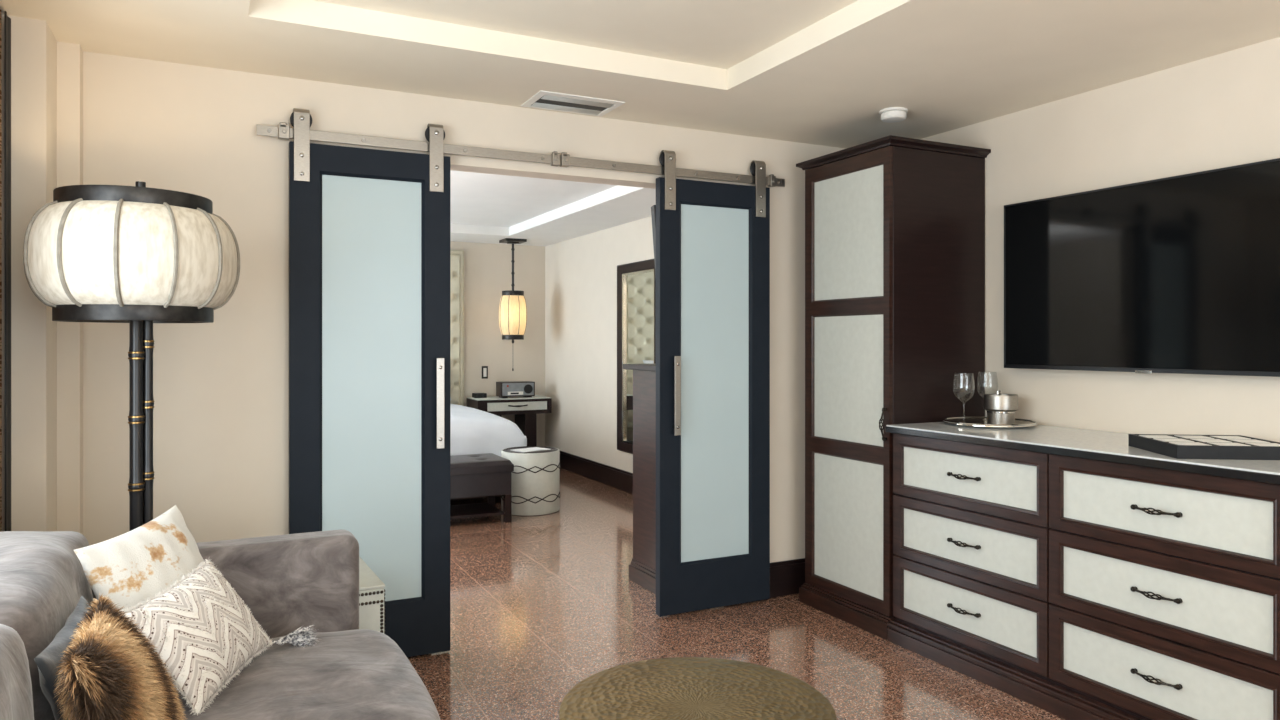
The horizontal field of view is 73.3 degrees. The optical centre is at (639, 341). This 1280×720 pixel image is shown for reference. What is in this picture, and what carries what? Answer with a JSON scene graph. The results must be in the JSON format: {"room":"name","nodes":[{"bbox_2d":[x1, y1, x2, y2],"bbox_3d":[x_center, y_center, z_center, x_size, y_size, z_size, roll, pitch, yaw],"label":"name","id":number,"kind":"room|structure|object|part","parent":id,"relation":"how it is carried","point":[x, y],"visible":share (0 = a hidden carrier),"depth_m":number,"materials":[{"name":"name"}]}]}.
{"room":"hotel suite living room","nodes":[
{"label":"hotel suite living room","id":0,"kind":"room"},
{"bbox_2d":[2,15,844,562],"bbox_3d":[-1.010,0.138,3.610,5.320,2.425,0.438,0,0,-27],"label":"wall","id":1,"kind":"structure","parent":0,"point":[79,117],"depth_m":3.37,"materials":[{"name":"paint"}]},
{"bbox_2d":[257,108,784,656],"bbox_3d":[-0.371,0.198,3.963,2.551,2.280,0.108,0,0,-27],"label":"barn door","id":2,"kind":"structure","parent":1,"relation":"in","point":[369,229],"depth_m":3.61,"materials":[{"name":"paint"}]},
{"bbox_3d":[-1.120,0.204,3.603,0.414,1.787,0.010,0,0,-27],"label":"glass pane","id":3,"kind":"part","parent":2,"relation":"part of","materials":[{"name":"white glass"}]},
{"bbox_3d":[-0.852,0.262,3.671,0.034,0.387,0.008,0,0,-27],"label":"handle","id":4,"kind":"part","parent":2,"relation":"part of","materials":[{"name":"metal"}]},
{"bbox_3d":[-0.380,-0.845,3.981,2.551,0.063,0.068,0,0,-27],"label":"barn door rail","id":5,"kind":"part","parent":2,"relation":"part of","materials":[{"name":"silver metal"}]},
{"bbox_2d":[656,150,769,616],"bbox_3d":[0.386,0.198,4.334,0.648,2.280,0.095,0,0,-27],"label":"barn door","id":6,"kind":"structure","parent":2,"relation":"hanging from","point":[713,238],"depth_m":4.33,"materials":[{"name":"paint"}]},
{"bbox_3d":[0.183,0.262,4.189,0.034,0.387,0.008,0,0,-27],"label":"handle","id":7,"kind":"part","parent":6,"relation":"part of","materials":[{"name":"metal"}]},
{"bbox_3d":[0.379,0.204,4.352,0.414,1.787,0.010,0,0,-27],"label":"glass pane","id":8,"kind":"part","parent":6,"relation":"part of","materials":[{"name":"white glass"}]},
{"bbox_2d":[651,205,655,277],"bbox_3d":[0.655,-0.370,4.841,1.200,0.747,0.274,0,0,-27],"label":"television","id":9,"kind":"object","parent":1,"relation":"attached to","point":[653,208],"visible":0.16,"depth_m":4.65,"materials":[{"name":"plastic"}]},
{"bbox_2d":[770,558,804,597],"bbox_3d":[0.884,1.259,4.641,1.010,0.182,0.018,0,0,-27],"label":"baseboard","id":10,"kind":"structure","parent":1,"relation":"attached to","point":[786,577],"depth_m":4.58,"materials":[{"name":"brown wood"}]},
{"bbox_2d":[450,241,544,445],"bbox_3d":[-3.479,0.138,8.552,5.320,2.425,0.150,0,0,-27],"label":"wall","id":11,"kind":"structure","parent":0,"point":[487,266],"depth_m":9.43,"materials":[{"name":"paint"}]},
{"bbox_2d":[482,366,487,378],"bbox_3d":[-1.688,0.330,9.355,0.068,0.136,0.014,0,0,-27],"label":"light switch","id":12,"kind":"object","parent":11,"relation":"attached to","point":[484,368],"visible":1,"depth_m":9.35,"materials":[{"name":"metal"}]},
{"bbox_2d":[0,0,1279,245],"bbox_3d":[-0.657,-1.165,3.070,5.470,0.180,12.480,0,0,-27],"label":"ceiling","id":13,"kind":"structure","parent":0,"point":[816,72],"depth_m":3.26,"materials":[{"name":"paint"}]},
{"bbox_2d":[0,10,10,531],"bbox_3d":[-1.913,0.135,2.486,0.047,2.390,0.758,0,0,-27],"label":"curtain","id":14,"kind":"object","parent":13,"relation":"hanging from","point":[7,21],"visible":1,"depth_m":2.76,"materials":[{"name":"brown fabric"}]},
{"bbox_2d":[499,238,526,370],"bbox_3d":[-1.335,-0.384,9.036,0.291,1.383,0.291,0,0,-12],"label":"pendant lamp","id":15,"kind":"object","parent":13,"relation":"hanging from","point":[512,306],"visible":1,"depth_m":8.93,"materials":[{"name":"fabric"}]},
{"bbox_3d":[-1.335,-0.280,9.036,0.292,0.430,0.292,0,0,-27],"label":"lamp shade","id":16,"kind":"part","parent":15,"relation":"part of","materials":[{"name":"fabric"}]},
{"bbox_3d":[-1.335,-0.785,9.036,0.036,0.500,0.036,0,0,-12],"label":"stem","id":17,"kind":"part","parent":15,"relation":"part of","materials":[{"name":"black metal"}]},
{"bbox_2d":[521,90,624,116],"bbox_3d":[-0.304,-1.071,3.880,0.400,0.008,0.263,0,0,-27],"label":"ceiling vent","id":18,"kind":"object","parent":13,"relation":"in","point":[547,100],"visible":1,"depth_m":3.86,"materials":[{"name":"white plastic"}]},
{"bbox_2d":[879,107,907,122],"bbox_3d":[1.179,-1.052,3.999,0.128,0.047,0.128,0,0,-27],"label":"smoke detector","id":19,"kind":"object","parent":13,"relation":"attached to","point":[893,114],"visible":1,"depth_m":3.96,"materials":[{"name":"white plastic"}]},
{"bbox_2d":[407,468,1065,719],"bbox_3d":[-0.724,1.400,3.037,5.620,0.100,12.480,0,0,-27],"label":"floor","id":20,"kind":"structure","parent":0,"point":[541,605],"depth_m":3.94,"materials":[{"name":"stone"}]},
{"bbox_2d":[23,181,239,530],"bbox_3d":[-1.581,0.421,2.698,0.591,1.858,0.591,0,0,-27],"label":"floor lamp","id":21,"kind":"object","parent":20,"relation":"on","point":[140,256],"visible":0.77,"depth_m":2.50,"materials":[{"name":"black bamboo"},{"name":"alabaster"},{"name":"dark iron"}]},
{"bbox_3d":[-1.581,-0.259,2.698,0.575,0.308,0.575,0,0,-27],"label":"lamp shade","id":22,"kind":"part","parent":21,"relation":"part of","materials":[{"name":"fabric"}]},
{"bbox_2d":[0,529,439,719],"bbox_3d":[-0.900,0.910,1.716,1.120,0.881,2.075,0,0,-27],"label":"sofa","id":23,"kind":"object","parent":20,"relation":"on","point":[288,582],"visible":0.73,"depth_m":2.18,"materials":[{"name":"grey fabric"}]},
{"bbox_2d":[0,624,33,719],"bbox_3d":[-1.063,0.700,1.171,0.341,0.461,0.965,0,0,-27],"label":"cushion","id":24,"kind":"object","parent":23,"relation":"on","point":[16,653],"depth_m":1.47,"materials":[{"name":"grey fabric"}]},
{"bbox_2d":[0,531,93,719],"bbox_3d":[-1.467,0.701,1.984,0.326,0.439,0.930,0,0,-27],"label":"cushion","id":25,"kind":"object","parent":23,"relation":"on","point":[43,580],"depth_m":1.86,"materials":[{"name":"grey fabric"}]},
{"bbox_2d":[34,595,89,719],"bbox_3d":[-1.119,0.723,1.764,0.144,0.316,0.395,0,0,-22],"label":"cushion","id":26,"kind":"object","parent":23,"relation":"on","point":[46,660],"visible":0.3,"depth_m":1.61,"materials":[{"name":"fabric"}]},
{"bbox_2d":[53,593,187,719],"bbox_3d":[-0.993,0.716,1.663,0.222,0.394,0.423,0,0,-27],"label":"cushion","id":27,"kind":"object","parent":23,"relation":"on","point":[110,670],"visible":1,"depth_m":1.57,"materials":[{"name":"brown fur"}]},
{"bbox_2d":[74,505,204,682],"bbox_3d":[-1.257,0.676,2.270,0.203,0.420,0.439,0,0,2],"label":"cushion","id":28,"kind":"object","parent":23,"relation":"on","point":[137,564],"visible":0.39,"depth_m":2.19,"materials":[{"name":"white fabric"}]},
{"bbox_2d":[121,559,319,715],"bbox_3d":[-1.088,0.747,2.247,0.285,0.308,0.631,0,0,11],"label":"woven cushion","id":29,"kind":"object","parent":23,"relation":"on","point":[203,630],"visible":0.95,"depth_m":2.10,"materials":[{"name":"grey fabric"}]},
{"bbox_3d":[-1.349,0.940,2.559,0.975,0.661,0.165,0,0,-27],"label":"arm","id":30,"kind":"part","parent":23,"relation":"part of","materials":[{"name":"grey fabric"}]},
{"bbox_2d":[171,629,439,719],"bbox_3d":[-1.018,0.979,2.150,0.944,0.261,0.911,0,0,-27],"label":"seat cushion","id":31,"kind":"object","parent":23,"relation":"on","point":[349,674],"depth_m":2.17,"materials":[{"name":"grey fabric"}]},
{"bbox_2d":[359,556,384,633],"bbox_3d":[-1.218,1.094,3.067,0.506,0.512,0.497,0,0,-29],"label":"end table","id":32,"kind":"object","parent":20,"relation":"on","point":[371,588],"visible":0.2,"depth_m":2.96,"materials":[{"name":"white leather"}]},
{"bbox_3d":[-1.101,1.091,2.860,0.500,0.468,0.020,0,0,-29],"label":"nailhead trim","id":33,"kind":"part","parent":32,"relation":"part of","materials":[{"name":"brown metal"}]},
{"bbox_2d":[450,453,513,522],"bbox_3d":[-1.687,1.116,6.340,1.410,0.468,0.500,0,0,-27],"label":"bench","id":34,"kind":"object","parent":20,"relation":"on","point":[487,474],"visible":0.27,"depth_m":6.37,"materials":[{"name":"leather"}]},
{"bbox_2d":[450,502,503,518],"bbox_3d":[-1.687,1.280,6.340,1.286,0.020,0.440,0,0,-27],"label":"shelf","id":35,"kind":"object","parent":34,"relation":"attached to","point":[471,510],"depth_m":6.48,"materials":[{"name":"brown wood"}]},
{"bbox_3d":[-1.184,1.245,6.829,0.050,0.210,0.050,0,0,-27],"label":"leg","id":36,"kind":"part","parent":34,"relation":"part of","materials":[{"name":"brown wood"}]},
{"bbox_3d":[-0.994,1.245,6.448,0.050,0.210,0.050,0,0,-27],"label":"leg","id":37,"kind":"part","parent":34,"relation":"part of","materials":[{"name":"brown wood"}]},
{"bbox_2d":[450,250,526,503],"bbox_3d":[-2.394,0.185,7.727,2.225,2.330,2.292,0,0,-27],"label":"bed","id":38,"kind":"object","parent":20,"relation":"on","point":[472,430],"visible":0.12,"depth_m":7.21,"materials":[{"name":"fabric"}]},
{"bbox_3d":[-2.882,0.035,8.704,2.225,2.030,0.108,0,0,-27],"label":"headboard","id":39,"kind":"part","parent":38,"relation":"part of","materials":[{"name":"beige fabric"}]},
{"bbox_2d":[450,404,526,456],"bbox_3d":[-2.238,0.815,7.454,2.088,0.523,1.664,0,0,-27],"label":"duvet","id":40,"kind":"object","parent":38,"relation":"on","point":[472,430],"depth_m":7.06,"materials":[{"name":"white fabric"}]},
{"bbox_3d":[-1.197,1.317,7.227,0.060,0.065,0.060,0,0,-27],"label":"leg","id":41,"kind":"part","parent":38,"relation":"part of","materials":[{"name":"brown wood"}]},
{"bbox_2d":[466,395,551,445],"bbox_3d":[-1.400,0.972,9.206,0.805,0.757,0.478,0,0,-27],"label":"nightstand","id":42,"kind":"object","parent":20,"relation":"on","point":[525,410],"visible":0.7,"depth_m":9.11,"materials":[{"name":"brown wood"}]},
{"bbox_2d":[472,393,486,397],"bbox_3d":[-1.709,0.569,9.159,0.130,0.049,0.125,0,0,-27],"label":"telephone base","id":43,"kind":"object","parent":42,"relation":"on","point":[474,395],"visible":1,"depth_m":9.11,"materials":[{"name":"plastic"}]},
{"bbox_2d":[496,381,534,397],"bbox_3d":[-1.330,0.509,9.194,0.370,0.168,0.202,0,0,-27],"label":"radio","id":44,"kind":"object","parent":42,"relation":"on","point":[506,389],"visible":1,"depth_m":9.12,"materials":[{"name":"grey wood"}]},
{"bbox_3d":[-1.317,0.542,9.102,0.170,0.035,0.004,0,0,-27],"label":"display panel","id":45,"kind":"part","parent":44,"relation":"part of","materials":[{"name":"white plastic"}]},
{"bbox_3d":[-1.287,0.675,9.041,0.654,0.088,0.014,0,0,-27],"label":"drawer","id":46,"kind":"part","parent":42,"relation":"part of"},
{"bbox_3d":[-1.277,0.670,9.021,0.212,0.025,0.036,0,0,-27],"label":"handle","id":47,"kind":"part","parent":42,"relation":"part of","materials":[{"name":"brown metal"}]},
{"bbox_3d":[-1.239,1.055,9.302,0.130,0.590,0.350,0,0,-27],"label":"leg","id":48,"kind":"part","parent":42,"relation":"part of","materials":[{"name":"brown wood"}]},
{"bbox_2d":[501,446,559,515],"bbox_3d":[-0.877,1.105,6.895,0.475,0.488,0.475,0,0,18],"label":"table","id":49,"kind":"object","parent":20,"relation":"on","point":[535,477],"visible":0.69,"depth_m":6.69,"materials":[{"name":"white ceramic"}]},
{"bbox_2d":[511,447,549,452],"bbox_3d":[-0.877,0.865,6.895,0.264,0.007,0.184,0,0,-44],"label":"magazine","id":50,"kind":"object","parent":49,"relation":"on","point":[533,449],"visible":1,"depth_m":6.89,"materials":[{"name":"white paper"}]},
{"bbox_2d":[623,364,655,593],"bbox_3d":[0.576,0.738,4.955,1.260,1.225,0.500,0,0,-27],"label":"dresser","id":51,"kind":"object","parent":20,"relation":"on","point":[642,568],"visible":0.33,"depth_m":4.74,"materials":[{"name":"brown wood"}]},
{"bbox_2d":[559,657,836,719],"bbox_3d":[0.145,1.143,2.207,0.703,0.415,0.703,0,0,-27],"label":"ottoman","id":52,"kind":"object","parent":20,"relation":"on","point":[674,688],"visible":1,"depth_m":2.27,"materials":[{"name":"gold fabric"}]},
{"bbox_2d":[796,135,990,639],"bbox_3d":[1.247,0.211,4.311,0.644,2.278,0.695,0,0,-27],"label":"wardrobe","id":53,"kind":"object","parent":20,"relation":"on","point":[895,225],"visible":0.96,"depth_m":4.09,"materials":[{"name":"brown wood"}]},
{"bbox_3d":[1.004,0.179,4.189,0.020,2.138,0.619,0,0,-27],"label":"door","id":54,"kind":"part","parent":53,"relation":"part of","materials":[{"name":"brown wood"}]},
{"bbox_3d":[1.012,-0.514,4.184,0.007,0.613,0.517,0,0,-27],"label":"door panel","id":55,"kind":"part","parent":53,"relation":"part of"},
{"bbox_3d":[1.012,0.177,4.184,0.007,0.617,0.517,0,0,-27],"label":"door panel","id":56,"kind":"part","parent":53,"relation":"part of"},
{"bbox_3d":[1.012,0.879,4.184,0.007,0.630,0.517,0,0,-27],"label":"door panel","id":57,"kind":"part","parent":53,"relation":"part of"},
{"bbox_3d":[1.106,0.375,3.918,0.041,0.153,0.023,0,0,-27],"label":"door handle","id":58,"kind":"part","parent":53,"relation":"part of","materials":[{"name":"brown metal"}]},
{"bbox_3d":[1.251,-0.910,4.313,0.634,0.035,0.695,0,0,-27],"label":"crown","id":59,"kind":"part","parent":53,"relation":"part of","materials":[{"name":"brown wood"}]},
{"bbox_2d":[886,422,1279,719],"bbox_3d":[1.765,0.862,3.284,0.634,0.976,1.667,0,0,-27],"label":"dresser","id":60,"kind":"object","parent":20,"relation":"on","point":[1065,572],"visible":0.98,"depth_m":3.03,"materials":[{"name":"brown wood"}]},
{"bbox_3d":[1.316,1.099,3.520,0.041,0.023,0.166,0,0,-27],"label":"handle","id":61,"kind":"part","parent":60,"relation":"part of","materials":[{"name":"brown metal"}]},
{"bbox_3d":[1.316,0.826,3.520,0.041,0.023,0.166,0,0,-27],"label":"handle","id":62,"kind":"part","parent":60,"relation":"part of","materials":[{"name":"brown metal"}]},
{"bbox_3d":[1.316,0.551,3.520,0.041,0.023,0.166,0,0,-27],"label":"handle","id":63,"kind":"part","parent":60,"relation":"part of","materials":[{"name":"brown metal"}]},
{"bbox_3d":[1.337,1.099,3.530,0.007,0.177,0.704,0,0,-27],"label":"drawer panel","id":64,"kind":"part","parent":60,"relation":"part of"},
{"bbox_3d":[1.337,0.826,3.530,0.007,0.177,0.704,0,0,-27],"label":"drawer panel","id":65,"kind":"part","parent":60,"relation":"part of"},
{"bbox_3d":[1.337,0.551,3.530,0.007,0.176,0.704,0,0,-27],"label":"drawer panel","id":66,"kind":"part","parent":60,"relation":"part of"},
{"bbox_3d":[1.328,0.825,3.532,0.022,0.269,0.800,0,0,-27],"label":"drawer","id":67,"kind":"part","parent":60,"relation":"part of","materials":[{"name":"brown wood"}]},
{"bbox_3d":[1.328,0.548,3.532,0.022,0.272,0.800,0,0,-27],"label":"drawer","id":68,"kind":"part","parent":60,"relation":"part of","materials":[{"name":"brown wood"}]},
{"bbox_3d":[1.328,1.101,3.532,0.022,0.273,0.800,0,0,-27],"label":"drawer","id":69,"kind":"part","parent":60,"relation":"part of","materials":[{"name":"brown wood"}]},
{"bbox_2d":[943,417,1037,427],"bbox_3d":[1.579,0.364,3.888,0.397,0.021,0.397,0,0,-27],"label":"serving tray","id":70,"kind":"object","parent":60,"relation":"on","point":[978,422],"visible":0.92,"depth_m":3.85,"materials":[{"name":"silver metal"}]},
{"bbox_2d":[984,394,1017,423],"bbox_3d":[1.636,0.304,3.900,0.145,0.132,0.145,0,0,-27],"label":"ice bucket","id":71,"kind":"object","parent":70,"relation":"on","point":[1001,409],"visible":0.96,"depth_m":3.84,"materials":[{"name":"metal"}]},
{"bbox_2d":[886,426,1279,484],"bbox_3d":[1.765,0.395,3.284,0.634,0.027,1.667,0,0,-27],"label":"countertop","id":72,"kind":"structure","parent":60,"relation":"on","point":[1182,467],"depth_m":2.93,"materials":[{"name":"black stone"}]},
{"bbox_3d":[1.674,1.099,2.803,0.041,0.023,0.166,0,0,-27],"label":"handle","id":73,"kind":"part","parent":60,"relation":"part of","materials":[{"name":"brown metal"}]},
{"bbox_3d":[1.674,0.826,2.803,0.041,0.023,0.166,0,0,-27],"label":"handle","id":74,"kind":"part","parent":60,"relation":"part of","materials":[{"name":"brown metal"}]},
{"bbox_3d":[1.674,0.551,2.803,0.041,0.023,0.166,0,0,-27],"label":"handle","id":75,"kind":"part","parent":60,"relation":"part of","materials":[{"name":"brown metal"}]},
{"bbox_3d":[1.690,1.101,2.808,0.022,0.273,0.808,0,0,-27],"label":"drawer","id":76,"kind":"part","parent":60,"relation":"part of","materials":[{"name":"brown wood"}]},
{"bbox_3d":[1.690,0.825,2.808,0.022,0.269,0.808,0,0,-27],"label":"drawer","id":77,"kind":"part","parent":60,"relation":"part of","materials":[{"name":"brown wood"}]},
{"bbox_3d":[1.690,0.548,2.808,0.022,0.272,0.808,0,0,-27],"label":"drawer","id":78,"kind":"part","parent":60,"relation":"part of","materials":[{"name":"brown wood"}]},
{"bbox_3d":[1.695,1.099,2.813,0.007,0.177,0.698,0,0,-27],"label":"drawer panel","id":79,"kind":"part","parent":60,"relation":"part of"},
{"bbox_3d":[1.695,0.826,2.813,0.007,0.177,0.698,0,0,-27],"label":"drawer panel","id":80,"kind":"part","parent":60,"relation":"part of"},
{"bbox_3d":[1.695,0.551,2.813,0.007,0.176,0.698,0,0,-27],"label":"drawer panel","id":81,"kind":"part","parent":60,"relation":"part of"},
{"bbox_2d":[1128,434,1279,459],"bbox_3d":[1.929,0.353,2.907,0.378,0.043,0.348,0,0,7],"label":"tray","id":82,"kind":"object","parent":60,"relation":"on","point":[1227,447],"visible":1,"depth_m":2.79,"materials":[{"name":"black paint"}]},
{"bbox_2d":[545,37,1279,472],"bbox_3d":[1.723,0.138,4.259,0.150,2.425,12.480,0,0,-27],"label":"wall","id":83,"kind":"structure","parent":0,"point":[1222,110],"depth_m":3.73,"materials":[{"name":"paint"}]},
{"bbox_2d":[545,446,632,493],"bbox_3d":[-0.031,1.259,7.581,0.018,0.182,4.670,0,0,-27],"label":"baseboard","id":84,"kind":"structure","parent":83,"relation":"attached to","point":[617,478],"depth_m":8.30,"materials":[{"name":"brown wood"}]},
{"bbox_2d":[617,259,655,453],"bbox_3d":[-0.010,0.144,7.517,0.034,1.692,0.858,0,0,-27],"label":"wall mirror","id":85,"kind":"object","parent":83,"relation":"attached to","point":[636,281],"visible":0.59,"depth_m":7.66,"materials":[{"name":"beige mirror"}]},
{"bbox_2d":[625,271,652,441],"bbox_3d":[-0.001,0.144,7.522,0.006,1.522,0.638,0,0,-27],"label":"mirror glass","id":86,"kind":"object","parent":85,"relation":"attached to","point":[638,284],"depth_m":7.59,"materials":[{"name":"mirror"}]},
{"bbox_2d":[1004,158,1279,376],"bbox_3d":[2.018,-0.255,3.408,0.082,0.757,1.333,0,0,-27],"label":"television","id":87,"kind":"object","parent":83,"relation":"attached to","point":[1180,274],"visible":1,"depth_m":3.36,"materials":[{"name":"plastic"}]}
]}

